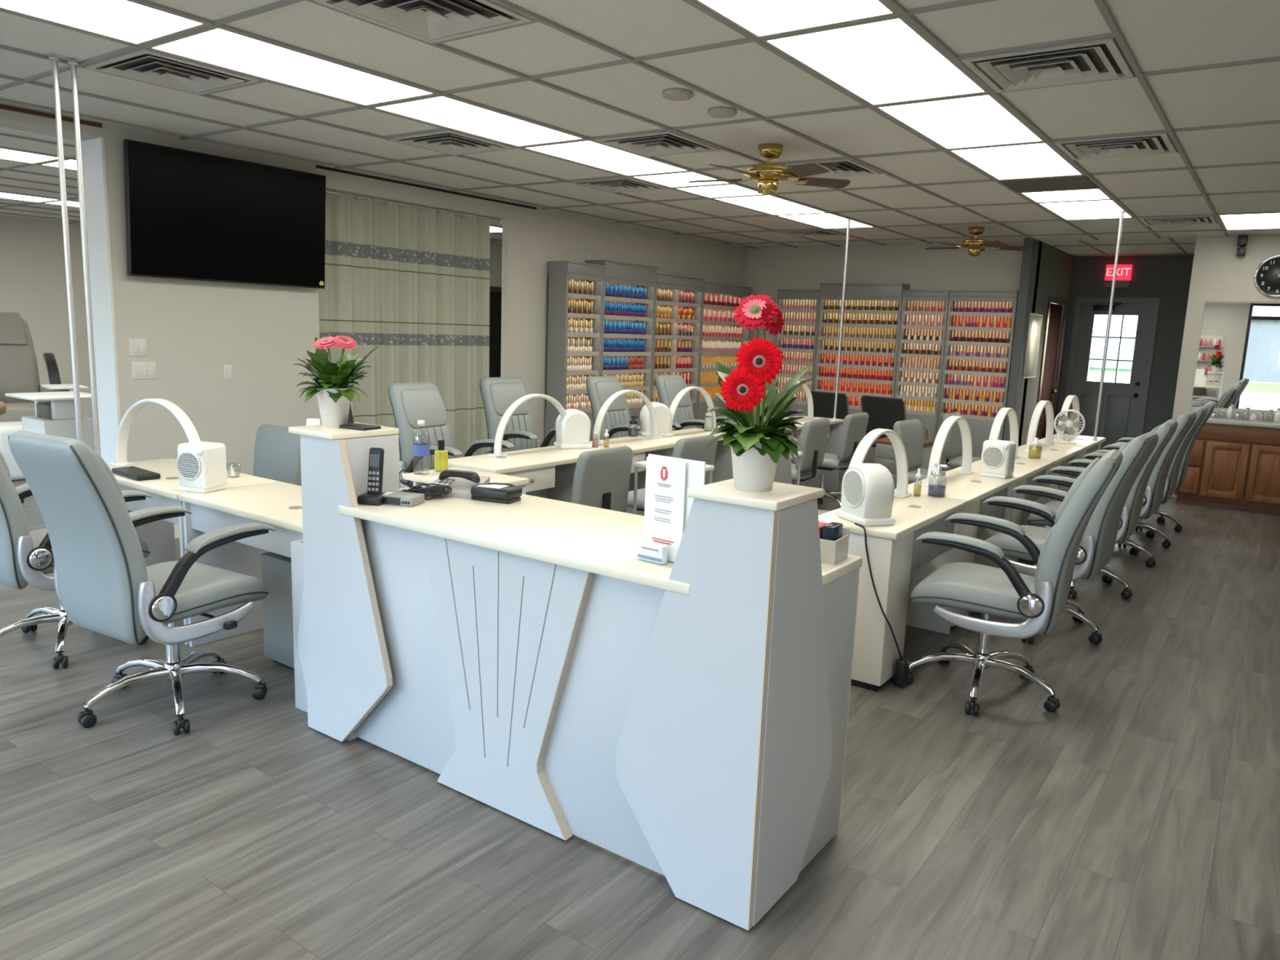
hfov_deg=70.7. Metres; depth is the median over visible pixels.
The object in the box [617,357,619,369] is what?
bottle
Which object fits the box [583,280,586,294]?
bottle
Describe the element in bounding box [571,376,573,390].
bottle
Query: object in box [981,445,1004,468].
grille
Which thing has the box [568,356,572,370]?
bottle
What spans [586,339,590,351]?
bottle
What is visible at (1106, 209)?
recessed light
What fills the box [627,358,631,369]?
bottle
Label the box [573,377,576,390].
bottle
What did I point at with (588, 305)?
bottle
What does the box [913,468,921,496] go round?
oil bottle
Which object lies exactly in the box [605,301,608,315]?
bottle
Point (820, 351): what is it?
shelf
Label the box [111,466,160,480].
book
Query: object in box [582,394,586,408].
bottle
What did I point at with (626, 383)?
bottle
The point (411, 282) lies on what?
curtain
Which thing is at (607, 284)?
bottle
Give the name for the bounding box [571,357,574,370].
bottle
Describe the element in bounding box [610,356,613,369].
bottle
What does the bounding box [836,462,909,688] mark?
collector
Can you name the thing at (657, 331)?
bottle
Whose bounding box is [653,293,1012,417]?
bottles
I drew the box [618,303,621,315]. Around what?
bottle
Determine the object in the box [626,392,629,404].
bottle
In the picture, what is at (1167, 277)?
wall
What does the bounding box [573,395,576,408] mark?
bottle
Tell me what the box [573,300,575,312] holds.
bottle
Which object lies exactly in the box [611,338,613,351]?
bottle
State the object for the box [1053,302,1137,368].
building
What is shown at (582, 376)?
bottle
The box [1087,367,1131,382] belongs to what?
lawn
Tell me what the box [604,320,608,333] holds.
bottle
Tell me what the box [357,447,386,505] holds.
cordless phone
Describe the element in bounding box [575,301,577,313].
bottle
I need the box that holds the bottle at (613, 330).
[611,320,614,333]
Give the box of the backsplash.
[1189,406,1275,421]
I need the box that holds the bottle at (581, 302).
[580,301,583,313]
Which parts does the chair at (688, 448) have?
seat, backrest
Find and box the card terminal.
[471,482,522,503]
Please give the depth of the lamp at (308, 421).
3.99 m
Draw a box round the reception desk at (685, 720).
[288,422,862,930]
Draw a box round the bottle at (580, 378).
[578,377,581,389]
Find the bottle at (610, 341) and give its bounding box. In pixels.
[608,340,611,351]
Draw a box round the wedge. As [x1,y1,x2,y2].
[347,405,354,422]
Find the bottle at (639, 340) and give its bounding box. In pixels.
[638,339,640,351]
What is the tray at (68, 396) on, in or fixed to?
on the table at (63, 422)
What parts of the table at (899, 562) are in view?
panel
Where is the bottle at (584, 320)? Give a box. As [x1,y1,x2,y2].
[582,318,585,333]
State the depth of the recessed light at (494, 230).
11.35 m
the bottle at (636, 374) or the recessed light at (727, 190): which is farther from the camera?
the bottle at (636, 374)
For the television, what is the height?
0.851 m
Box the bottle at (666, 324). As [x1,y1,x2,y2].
[665,322,667,335]
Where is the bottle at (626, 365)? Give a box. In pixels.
[625,355,627,369]
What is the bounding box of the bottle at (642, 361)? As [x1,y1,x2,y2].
[641,357,644,368]
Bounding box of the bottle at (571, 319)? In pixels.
[569,318,573,332]
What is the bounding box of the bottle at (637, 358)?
[635,357,638,368]
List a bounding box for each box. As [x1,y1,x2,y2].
[35,402,52,419]
[382,490,424,506]
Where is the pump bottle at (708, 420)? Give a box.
[704,408,712,431]
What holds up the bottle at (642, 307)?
on the rack at (622, 273)
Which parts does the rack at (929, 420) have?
panel, panel, cornice, panel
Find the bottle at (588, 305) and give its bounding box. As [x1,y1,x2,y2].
[587,302,591,314]
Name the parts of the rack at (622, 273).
panel, panel, cornice, panel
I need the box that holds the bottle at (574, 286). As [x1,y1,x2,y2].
[573,280,576,293]
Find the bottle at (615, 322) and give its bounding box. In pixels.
[613,321,617,333]
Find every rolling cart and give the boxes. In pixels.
[633,460,714,514]
[790,451,802,485]
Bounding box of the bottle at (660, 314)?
[658,306,661,317]
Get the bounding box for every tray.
[4,391,91,401]
[40,383,88,389]
[339,422,381,431]
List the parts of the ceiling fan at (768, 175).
blade, blade, blade, blade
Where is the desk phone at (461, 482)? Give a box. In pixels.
[429,469,489,498]
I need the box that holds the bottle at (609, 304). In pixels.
[608,302,610,315]
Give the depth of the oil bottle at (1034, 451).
6.66 m
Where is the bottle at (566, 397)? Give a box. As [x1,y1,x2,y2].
[565,395,568,408]
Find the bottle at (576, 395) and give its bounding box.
[575,394,578,408]
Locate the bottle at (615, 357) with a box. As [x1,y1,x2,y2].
[614,355,617,369]
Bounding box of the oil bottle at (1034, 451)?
[1028,437,1041,458]
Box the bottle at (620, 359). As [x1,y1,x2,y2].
[618,358,621,369]
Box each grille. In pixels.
[176,449,200,479]
[842,469,865,507]
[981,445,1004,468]
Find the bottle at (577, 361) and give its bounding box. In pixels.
[576,356,579,370]
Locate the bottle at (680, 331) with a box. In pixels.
[679,323,681,335]
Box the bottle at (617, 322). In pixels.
[616,320,618,333]
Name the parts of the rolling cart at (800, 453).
post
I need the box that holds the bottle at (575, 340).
[574,339,577,351]
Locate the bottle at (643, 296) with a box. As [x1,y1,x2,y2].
[642,288,644,299]
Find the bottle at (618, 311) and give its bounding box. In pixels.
[617,302,619,315]
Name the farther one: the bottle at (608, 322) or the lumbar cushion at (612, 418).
the bottle at (608, 322)
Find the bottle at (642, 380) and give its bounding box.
[640,373,644,386]
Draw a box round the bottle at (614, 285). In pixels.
[613,284,615,297]
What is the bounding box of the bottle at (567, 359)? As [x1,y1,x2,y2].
[566,358,568,371]
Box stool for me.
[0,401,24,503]
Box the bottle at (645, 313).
[643,304,646,316]
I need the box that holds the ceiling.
[0,0,1279,256]
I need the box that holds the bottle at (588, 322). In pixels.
[587,320,590,333]
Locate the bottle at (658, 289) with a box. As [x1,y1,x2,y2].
[657,288,659,300]
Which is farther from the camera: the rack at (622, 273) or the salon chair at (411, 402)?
the rack at (622, 273)
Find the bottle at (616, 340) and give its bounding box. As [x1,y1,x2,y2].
[615,338,617,351]
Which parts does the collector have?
power cord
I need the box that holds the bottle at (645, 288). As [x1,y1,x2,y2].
[644,287,646,299]
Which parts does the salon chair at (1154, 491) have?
armrest, armrest, backrest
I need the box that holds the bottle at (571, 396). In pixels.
[570,395,573,408]
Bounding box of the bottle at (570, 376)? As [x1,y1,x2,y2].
[568,375,571,390]
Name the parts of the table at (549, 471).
drawer, modesty panel, panel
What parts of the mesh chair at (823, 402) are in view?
backrest, frame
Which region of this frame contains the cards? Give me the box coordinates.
[637,540,667,564]
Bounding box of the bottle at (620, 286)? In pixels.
[619,285,622,297]
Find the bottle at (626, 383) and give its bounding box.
[625,373,627,386]
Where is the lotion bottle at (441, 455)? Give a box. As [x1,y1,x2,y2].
[434,440,448,471]
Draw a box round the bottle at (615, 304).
[614,303,617,315]
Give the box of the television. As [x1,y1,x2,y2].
[123,138,325,288]
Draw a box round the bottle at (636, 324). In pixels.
[635,323,637,334]
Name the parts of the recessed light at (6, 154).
frame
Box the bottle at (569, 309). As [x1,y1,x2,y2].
[568,300,570,312]
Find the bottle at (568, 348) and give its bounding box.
[567,338,569,351]
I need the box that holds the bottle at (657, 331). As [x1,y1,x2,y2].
[656,322,658,334]
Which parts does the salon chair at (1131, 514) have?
seat, armrest, armrest, backrest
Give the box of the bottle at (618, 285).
[617,284,619,297]
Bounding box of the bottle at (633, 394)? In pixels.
[632,393,635,404]
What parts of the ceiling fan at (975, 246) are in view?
blade, blade, blade, blade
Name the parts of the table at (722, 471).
panel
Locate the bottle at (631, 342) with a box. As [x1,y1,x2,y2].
[630,340,632,351]
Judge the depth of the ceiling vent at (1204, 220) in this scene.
8.21 m
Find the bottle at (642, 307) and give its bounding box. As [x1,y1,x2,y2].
[641,306,644,316]
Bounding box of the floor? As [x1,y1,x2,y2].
[0,462,1279,959]
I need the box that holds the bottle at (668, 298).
[666,288,669,301]
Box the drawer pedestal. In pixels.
[261,551,294,671]
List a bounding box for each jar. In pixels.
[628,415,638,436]
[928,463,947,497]
[1209,410,1217,417]
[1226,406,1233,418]
[1234,411,1240,419]
[1249,413,1257,421]
[1258,412,1264,421]
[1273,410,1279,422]
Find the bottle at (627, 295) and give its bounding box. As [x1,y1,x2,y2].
[626,286,628,297]
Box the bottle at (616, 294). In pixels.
[615,285,617,297]
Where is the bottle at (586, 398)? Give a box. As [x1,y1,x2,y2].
[585,395,588,407]
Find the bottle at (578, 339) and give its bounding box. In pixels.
[577,337,580,351]
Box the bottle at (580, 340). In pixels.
[579,339,582,351]
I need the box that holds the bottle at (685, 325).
[684,324,686,335]
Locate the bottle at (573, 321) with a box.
[572,319,575,332]
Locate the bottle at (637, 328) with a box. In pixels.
[636,321,639,334]
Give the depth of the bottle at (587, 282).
9.48 m
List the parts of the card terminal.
plate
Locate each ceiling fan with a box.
[688,143,850,214]
[924,226,1029,263]
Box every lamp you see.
[109,398,200,466]
[306,418,319,426]
[487,393,567,457]
[589,389,662,444]
[669,386,715,435]
[782,381,815,419]
[835,428,911,514]
[922,415,973,486]
[988,407,1019,458]
[1023,400,1054,452]
[1053,395,1079,440]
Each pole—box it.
[48,56,83,441]
[66,60,101,456]
[832,217,851,419]
[1092,210,1125,440]
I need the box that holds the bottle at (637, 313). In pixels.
[635,305,638,316]
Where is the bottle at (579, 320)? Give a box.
[577,319,580,332]
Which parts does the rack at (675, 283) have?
panel, panel, cornice, panel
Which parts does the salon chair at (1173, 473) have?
armrest, leg, backrest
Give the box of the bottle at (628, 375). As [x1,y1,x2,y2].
[626,374,629,386]
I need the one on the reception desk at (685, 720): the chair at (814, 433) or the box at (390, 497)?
the box at (390, 497)
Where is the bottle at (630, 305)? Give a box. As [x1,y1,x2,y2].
[629,304,631,315]
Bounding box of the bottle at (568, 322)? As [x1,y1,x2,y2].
[567,320,570,332]
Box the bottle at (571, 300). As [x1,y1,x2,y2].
[569,298,573,312]
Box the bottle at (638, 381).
[637,374,639,386]
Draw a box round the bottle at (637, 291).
[635,287,639,298]
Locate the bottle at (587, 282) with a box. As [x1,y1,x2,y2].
[586,281,588,294]
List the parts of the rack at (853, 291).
panel, panel, cornice, panel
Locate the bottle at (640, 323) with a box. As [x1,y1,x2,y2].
[639,322,641,334]
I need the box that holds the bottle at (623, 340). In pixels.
[622,338,624,351]
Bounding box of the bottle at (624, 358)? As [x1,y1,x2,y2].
[622,357,625,369]
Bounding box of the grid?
[0,0,1279,257]
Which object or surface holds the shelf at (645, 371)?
attached to the rack at (622, 273)
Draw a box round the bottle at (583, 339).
[582,337,584,351]
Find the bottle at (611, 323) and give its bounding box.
[609,322,612,333]
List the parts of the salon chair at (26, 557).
backrest, armrest, leg, seat, armrest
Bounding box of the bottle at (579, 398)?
[577,395,581,408]
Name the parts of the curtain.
rod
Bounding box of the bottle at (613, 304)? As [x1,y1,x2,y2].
[612,302,615,315]
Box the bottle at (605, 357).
[604,356,606,369]
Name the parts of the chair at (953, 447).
backrest, seat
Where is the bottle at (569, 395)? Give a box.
[568,394,571,408]
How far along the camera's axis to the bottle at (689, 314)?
11.14 m
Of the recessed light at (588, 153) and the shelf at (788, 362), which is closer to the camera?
the recessed light at (588, 153)
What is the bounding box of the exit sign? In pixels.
[1103,264,1132,287]
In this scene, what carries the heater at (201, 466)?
on the table at (159, 535)
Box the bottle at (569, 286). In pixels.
[568,280,571,293]
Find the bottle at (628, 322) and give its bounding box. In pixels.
[626,320,629,333]
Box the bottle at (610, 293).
[608,284,611,296]
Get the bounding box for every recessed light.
[0,0,208,45]
[0,148,57,164]
[0,192,57,202]
[39,159,76,170]
[44,200,79,207]
[146,26,435,106]
[372,95,585,146]
[489,226,502,232]
[522,140,689,176]
[631,171,730,187]
[675,184,764,198]
[692,0,898,38]
[711,195,826,215]
[761,16,988,106]
[775,213,872,229]
[875,93,1045,149]
[948,142,1084,180]
[1020,188,1111,203]
[1036,200,1133,220]
[1217,213,1279,230]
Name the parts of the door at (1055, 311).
knob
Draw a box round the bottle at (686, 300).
[685,291,688,302]
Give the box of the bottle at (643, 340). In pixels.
[642,339,644,351]
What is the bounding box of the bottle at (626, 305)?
[625,304,627,315]
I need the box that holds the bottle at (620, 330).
[617,321,621,333]
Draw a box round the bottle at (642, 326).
[640,324,643,334]
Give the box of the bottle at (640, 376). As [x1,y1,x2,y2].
[639,375,641,386]
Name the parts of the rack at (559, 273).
panel, panel, cornice, panel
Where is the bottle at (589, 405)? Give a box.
[587,397,591,407]
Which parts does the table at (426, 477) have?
panel, panel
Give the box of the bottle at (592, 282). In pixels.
[591,281,593,294]
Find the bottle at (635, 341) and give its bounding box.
[634,340,636,351]
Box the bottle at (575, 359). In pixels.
[573,358,577,370]
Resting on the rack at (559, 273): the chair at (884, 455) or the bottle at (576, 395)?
the bottle at (576, 395)
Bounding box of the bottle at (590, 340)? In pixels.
[589,338,592,351]
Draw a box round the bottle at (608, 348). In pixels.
[607,339,609,351]
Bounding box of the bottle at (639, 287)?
[638,286,640,298]
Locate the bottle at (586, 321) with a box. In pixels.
[585,320,587,333]
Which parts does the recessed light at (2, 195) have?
frame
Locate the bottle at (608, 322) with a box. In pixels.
[607,320,609,333]
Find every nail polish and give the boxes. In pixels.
[592,427,598,447]
[604,429,608,447]
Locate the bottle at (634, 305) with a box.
[633,303,635,316]
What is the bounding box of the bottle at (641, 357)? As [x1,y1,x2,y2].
[640,356,642,368]
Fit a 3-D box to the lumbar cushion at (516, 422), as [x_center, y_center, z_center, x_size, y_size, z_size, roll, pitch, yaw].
[-1.039,-0.397,7.540,0.063,0.278,0.345,10,12,39]
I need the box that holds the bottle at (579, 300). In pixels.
[577,299,581,313]
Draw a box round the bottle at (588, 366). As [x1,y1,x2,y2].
[586,358,589,370]
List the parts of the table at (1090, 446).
panel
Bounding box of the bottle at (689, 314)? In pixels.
[688,307,690,319]
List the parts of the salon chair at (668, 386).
backrest, armrest, armrest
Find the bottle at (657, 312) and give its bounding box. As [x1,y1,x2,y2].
[656,305,658,317]
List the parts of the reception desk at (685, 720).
flared panel, panel, panel, panel, panel, panel, panel, panel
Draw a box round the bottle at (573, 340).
[572,338,574,351]
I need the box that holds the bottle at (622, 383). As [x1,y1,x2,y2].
[621,374,623,387]
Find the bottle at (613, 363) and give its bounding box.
[612,357,615,369]
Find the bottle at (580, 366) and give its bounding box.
[579,358,582,370]
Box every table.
[4,391,94,483]
[107,457,276,644]
[177,480,302,646]
[404,466,528,494]
[448,446,582,502]
[545,436,675,515]
[629,427,733,483]
[716,423,803,485]
[782,415,844,491]
[817,489,968,691]
[894,469,1019,631]
[953,456,1055,561]
[1017,444,1084,527]
[1038,433,1106,479]
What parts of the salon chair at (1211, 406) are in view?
backrest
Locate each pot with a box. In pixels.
[316,386,352,428]
[730,434,777,492]
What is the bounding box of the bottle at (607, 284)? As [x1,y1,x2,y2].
[606,283,608,296]
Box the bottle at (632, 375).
[631,373,633,386]
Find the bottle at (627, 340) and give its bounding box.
[626,338,628,351]
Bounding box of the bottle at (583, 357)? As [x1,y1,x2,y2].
[581,356,584,370]
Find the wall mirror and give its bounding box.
[1191,300,1279,411]
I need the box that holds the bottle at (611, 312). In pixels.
[610,303,613,315]
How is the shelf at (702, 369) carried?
attached to the rack at (708, 288)
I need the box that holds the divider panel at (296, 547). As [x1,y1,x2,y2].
[290,539,307,712]
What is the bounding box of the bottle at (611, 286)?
[610,285,613,296]
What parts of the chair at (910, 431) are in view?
backrest, seat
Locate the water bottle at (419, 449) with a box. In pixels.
[413,420,429,456]
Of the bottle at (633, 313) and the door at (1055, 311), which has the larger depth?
the door at (1055, 311)
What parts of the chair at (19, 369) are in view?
seat, backrest, arm, armrest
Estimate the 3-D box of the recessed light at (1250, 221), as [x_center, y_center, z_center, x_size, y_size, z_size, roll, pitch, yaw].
[5.601,-2.338,8.151,0.582,0.010,1.191,9,12,35]
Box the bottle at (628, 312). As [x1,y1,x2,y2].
[627,302,630,315]
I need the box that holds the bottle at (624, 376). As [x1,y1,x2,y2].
[622,375,625,386]
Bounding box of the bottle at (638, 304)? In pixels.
[637,303,639,316]
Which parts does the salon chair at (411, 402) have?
backrest, armrest, armrest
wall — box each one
[0,102,747,525]
[0,214,502,417]
[745,240,1042,446]
[1003,237,1075,445]
[1054,254,1194,434]
[1171,235,1213,497]
[1190,234,1279,412]
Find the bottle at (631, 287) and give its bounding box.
[630,286,632,297]
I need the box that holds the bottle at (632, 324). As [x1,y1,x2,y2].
[631,323,633,333]
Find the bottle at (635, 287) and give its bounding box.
[634,286,636,298]
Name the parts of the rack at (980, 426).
panel, panel, cornice, panel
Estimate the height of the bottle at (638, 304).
0.157 m
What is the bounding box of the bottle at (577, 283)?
[576,281,578,293]
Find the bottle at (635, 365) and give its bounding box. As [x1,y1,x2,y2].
[634,355,636,368]
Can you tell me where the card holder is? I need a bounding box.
[818,521,849,564]
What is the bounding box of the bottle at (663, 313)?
[662,306,664,318]
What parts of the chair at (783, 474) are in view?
backrest, seat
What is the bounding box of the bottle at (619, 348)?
[617,339,620,351]
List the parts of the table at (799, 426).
panel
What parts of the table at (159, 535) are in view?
modesty panel, panel, panel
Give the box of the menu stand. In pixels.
[643,453,706,562]
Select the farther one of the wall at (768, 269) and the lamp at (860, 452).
the wall at (768, 269)
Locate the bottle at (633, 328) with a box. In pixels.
[632,321,635,333]
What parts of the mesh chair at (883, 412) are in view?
frame, backrest, frame, armrest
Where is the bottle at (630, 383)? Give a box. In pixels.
[629,375,631,386]
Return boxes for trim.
[0,103,102,128]
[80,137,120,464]
[315,164,536,209]
[489,286,502,292]
[1035,296,1067,436]
[1064,297,1159,437]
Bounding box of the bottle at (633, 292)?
[631,287,634,298]
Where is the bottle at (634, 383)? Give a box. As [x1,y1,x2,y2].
[633,374,635,386]
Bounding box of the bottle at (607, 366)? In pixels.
[606,357,608,369]
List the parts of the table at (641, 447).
drawer, panel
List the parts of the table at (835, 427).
panel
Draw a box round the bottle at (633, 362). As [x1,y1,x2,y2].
[631,357,634,369]
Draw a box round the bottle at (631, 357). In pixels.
[630,356,632,369]
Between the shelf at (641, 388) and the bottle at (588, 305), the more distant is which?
the shelf at (641, 388)
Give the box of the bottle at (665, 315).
[664,307,666,318]
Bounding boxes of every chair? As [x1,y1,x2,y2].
[0,311,88,480]
[0,451,152,668]
[8,430,275,735]
[253,423,301,485]
[388,382,515,488]
[480,377,555,454]
[571,445,632,511]
[586,375,681,439]
[626,434,717,511]
[654,374,728,431]
[773,453,830,515]
[791,412,868,507]
[791,417,830,481]
[805,391,869,483]
[860,395,928,447]
[874,436,934,488]
[893,418,946,483]
[906,449,1123,715]
[942,411,981,468]
[970,431,1158,644]
[1026,418,1177,599]
[1067,410,1196,567]
[1092,405,1208,547]
[1112,401,1215,532]
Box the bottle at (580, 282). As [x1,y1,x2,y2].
[577,280,581,293]
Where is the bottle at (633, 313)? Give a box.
[631,305,634,316]
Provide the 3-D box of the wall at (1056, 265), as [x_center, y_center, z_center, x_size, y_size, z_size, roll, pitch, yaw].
[5.042,-1.504,11.354,0.100,2.763,2.500,9,12,35]
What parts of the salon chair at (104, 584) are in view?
backrest, armrest, leg, seat, armrest, lever, leg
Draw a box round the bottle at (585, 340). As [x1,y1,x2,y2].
[584,338,587,351]
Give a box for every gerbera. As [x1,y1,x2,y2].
[293,335,379,428]
[700,294,814,492]
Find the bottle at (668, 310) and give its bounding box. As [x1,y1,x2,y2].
[667,306,670,318]
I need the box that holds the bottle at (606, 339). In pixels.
[604,337,607,351]
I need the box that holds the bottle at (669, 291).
[668,290,671,301]
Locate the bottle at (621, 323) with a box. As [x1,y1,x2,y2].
[620,322,622,333]
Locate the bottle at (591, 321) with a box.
[590,320,592,333]
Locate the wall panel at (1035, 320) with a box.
[1022,312,1042,378]
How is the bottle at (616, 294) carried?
on the rack at (622, 273)
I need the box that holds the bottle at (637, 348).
[636,338,639,351]
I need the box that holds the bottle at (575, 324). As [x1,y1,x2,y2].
[574,320,577,332]
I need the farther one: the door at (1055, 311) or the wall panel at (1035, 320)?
the door at (1055, 311)
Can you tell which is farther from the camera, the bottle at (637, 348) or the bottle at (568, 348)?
the bottle at (637, 348)
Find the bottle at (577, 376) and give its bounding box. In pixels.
[576,375,578,389]
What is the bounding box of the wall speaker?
[1236,235,1248,256]
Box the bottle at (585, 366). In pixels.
[584,357,586,370]
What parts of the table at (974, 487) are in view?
panel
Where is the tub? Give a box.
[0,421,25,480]
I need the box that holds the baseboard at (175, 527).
[173,524,179,538]
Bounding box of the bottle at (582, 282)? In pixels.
[581,281,583,293]
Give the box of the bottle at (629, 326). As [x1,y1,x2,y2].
[628,322,631,333]
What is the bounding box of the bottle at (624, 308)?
[622,303,626,315]
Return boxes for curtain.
[318,189,502,460]
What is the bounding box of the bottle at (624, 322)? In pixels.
[622,321,625,333]
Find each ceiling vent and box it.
[84,48,259,94]
[312,0,532,43]
[388,130,513,155]
[569,177,666,192]
[594,130,719,156]
[777,229,844,236]
[782,159,880,177]
[960,38,1133,93]
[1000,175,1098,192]
[1053,133,1177,159]
[1138,215,1217,226]
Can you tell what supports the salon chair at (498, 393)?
on the floor
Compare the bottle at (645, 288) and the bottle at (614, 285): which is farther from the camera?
the bottle at (645, 288)
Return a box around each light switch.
[128,338,147,355]
[131,361,156,379]
[223,364,232,380]
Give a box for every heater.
[176,440,226,493]
[554,408,591,448]
[638,401,671,437]
[979,439,1016,478]
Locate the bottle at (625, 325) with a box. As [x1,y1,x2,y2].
[624,322,626,333]
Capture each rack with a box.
[544,261,605,446]
[585,259,657,435]
[651,272,705,426]
[696,281,753,428]
[774,288,819,417]
[813,283,910,463]
[893,289,949,439]
[936,289,1018,471]
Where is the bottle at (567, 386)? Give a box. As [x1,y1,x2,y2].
[566,377,568,390]
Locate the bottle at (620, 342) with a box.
[619,340,622,351]
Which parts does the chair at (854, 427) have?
seat, leg, leg, backrest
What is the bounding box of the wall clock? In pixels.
[1253,254,1279,297]
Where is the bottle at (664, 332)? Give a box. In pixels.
[663,324,666,335]
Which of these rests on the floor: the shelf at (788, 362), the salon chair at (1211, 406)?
the salon chair at (1211, 406)
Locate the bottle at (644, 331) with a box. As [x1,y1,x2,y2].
[643,322,645,334]
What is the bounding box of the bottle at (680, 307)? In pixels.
[680,306,681,319]
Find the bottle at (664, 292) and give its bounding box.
[662,288,665,301]
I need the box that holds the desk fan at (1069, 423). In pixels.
[1053,409,1084,444]
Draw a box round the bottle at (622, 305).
[621,304,623,315]
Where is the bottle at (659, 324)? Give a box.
[657,323,660,334]
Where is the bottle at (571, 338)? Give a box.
[568,337,572,351]
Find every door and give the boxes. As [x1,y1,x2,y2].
[488,291,501,377]
[1035,302,1062,439]
[1066,302,1152,449]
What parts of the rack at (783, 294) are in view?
panel, cornice, panel, panel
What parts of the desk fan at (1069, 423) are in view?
blade, blade, blade, blade, blade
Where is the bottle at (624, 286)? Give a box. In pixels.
[623,284,626,297]
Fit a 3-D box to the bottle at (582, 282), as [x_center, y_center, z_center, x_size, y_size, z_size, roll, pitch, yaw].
[-0.604,-1.999,9.428,0.033,0.139,0.038,-5,12,-37]
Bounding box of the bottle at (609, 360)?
[608,358,610,369]
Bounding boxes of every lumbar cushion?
[498,414,533,450]
[604,410,629,438]
[673,406,693,429]
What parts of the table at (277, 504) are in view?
panel, modesty panel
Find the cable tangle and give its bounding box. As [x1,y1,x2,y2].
[400,483,452,500]
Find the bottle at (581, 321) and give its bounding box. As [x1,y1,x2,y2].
[580,320,582,333]
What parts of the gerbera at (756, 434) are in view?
stem, stem, stem, stem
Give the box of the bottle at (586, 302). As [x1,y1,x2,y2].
[585,301,588,313]
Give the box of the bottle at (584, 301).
[582,299,586,313]
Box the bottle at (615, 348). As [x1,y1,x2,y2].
[613,339,616,351]
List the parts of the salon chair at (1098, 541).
armrest, seat, armrest, leg, backrest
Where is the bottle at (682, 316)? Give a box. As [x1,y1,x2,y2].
[681,307,684,319]
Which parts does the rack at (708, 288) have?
panel, panel, cornice, panel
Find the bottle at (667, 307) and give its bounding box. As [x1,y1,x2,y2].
[666,306,668,318]
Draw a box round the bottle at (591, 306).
[590,301,593,314]
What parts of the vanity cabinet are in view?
raised panel, drawer, raised panel, drawer, raised panel, door, rail, door, raised panel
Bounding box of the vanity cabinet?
[1173,422,1279,515]
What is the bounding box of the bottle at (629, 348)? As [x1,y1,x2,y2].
[628,339,631,351]
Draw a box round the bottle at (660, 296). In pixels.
[659,288,662,300]
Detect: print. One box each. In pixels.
[637,553,662,562]
[641,546,657,551]
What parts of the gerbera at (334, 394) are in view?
stem, stem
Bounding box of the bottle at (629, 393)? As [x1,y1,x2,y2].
[628,392,631,404]
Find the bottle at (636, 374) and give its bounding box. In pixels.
[635,373,637,386]
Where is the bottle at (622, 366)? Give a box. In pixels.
[621,356,623,369]
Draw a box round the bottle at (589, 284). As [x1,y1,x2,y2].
[588,283,591,294]
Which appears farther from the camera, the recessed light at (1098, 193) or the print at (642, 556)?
the recessed light at (1098, 193)
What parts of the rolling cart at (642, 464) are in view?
post, post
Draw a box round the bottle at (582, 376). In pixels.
[581,375,583,389]
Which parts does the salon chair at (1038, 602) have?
leg, leg, seat, armrest, armrest, leg, backrest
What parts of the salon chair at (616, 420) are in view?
backrest, armrest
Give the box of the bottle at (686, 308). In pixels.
[684,307,687,319]
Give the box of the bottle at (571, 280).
[570,279,573,293]
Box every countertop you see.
[338,493,690,595]
[1189,406,1279,428]
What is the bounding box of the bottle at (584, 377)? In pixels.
[583,376,586,389]
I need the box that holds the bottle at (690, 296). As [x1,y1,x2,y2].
[688,291,691,302]
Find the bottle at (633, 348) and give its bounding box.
[632,339,635,351]
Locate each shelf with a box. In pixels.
[565,389,587,395]
[565,407,591,412]
[566,370,598,375]
[567,332,599,337]
[567,351,599,355]
[568,293,600,300]
[568,312,599,319]
[602,368,650,374]
[603,351,651,355]
[604,296,653,303]
[604,315,652,321]
[604,333,651,338]
[622,386,649,391]
[627,403,645,408]
[633,460,714,471]
[653,368,697,373]
[653,383,697,389]
[654,351,697,355]
[655,334,698,339]
[656,300,700,307]
[656,317,699,324]
[690,399,696,403]
[699,382,719,386]
[699,397,720,402]
[700,366,736,371]
[701,351,739,355]
[702,320,741,325]
[702,336,747,341]
[703,304,736,310]
[774,386,810,391]
[777,334,814,339]
[777,347,813,352]
[777,373,811,378]
[778,308,816,312]
[780,360,813,365]
[782,321,815,326]
[790,451,802,458]
[794,400,806,404]
[815,389,891,397]
[816,376,892,384]
[817,349,894,356]
[817,362,893,370]
[818,336,896,342]
[819,322,897,328]
[821,309,897,314]
[848,404,861,409]
[896,395,937,401]
[897,381,937,387]
[898,367,939,373]
[899,353,941,359]
[901,338,942,344]
[902,324,943,329]
[903,311,944,315]
[906,409,935,415]
[941,412,995,421]
[942,398,1003,406]
[943,384,1004,391]
[944,369,1006,377]
[946,355,1008,362]
[947,341,1009,346]
[948,326,1011,332]
[950,311,1013,316]
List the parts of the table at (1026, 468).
panel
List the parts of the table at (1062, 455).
panel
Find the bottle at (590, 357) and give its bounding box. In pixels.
[588,356,591,370]
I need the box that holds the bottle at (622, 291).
[621,286,624,297]
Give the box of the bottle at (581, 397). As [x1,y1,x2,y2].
[580,393,583,408]
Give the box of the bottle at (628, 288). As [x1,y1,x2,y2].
[627,284,630,297]

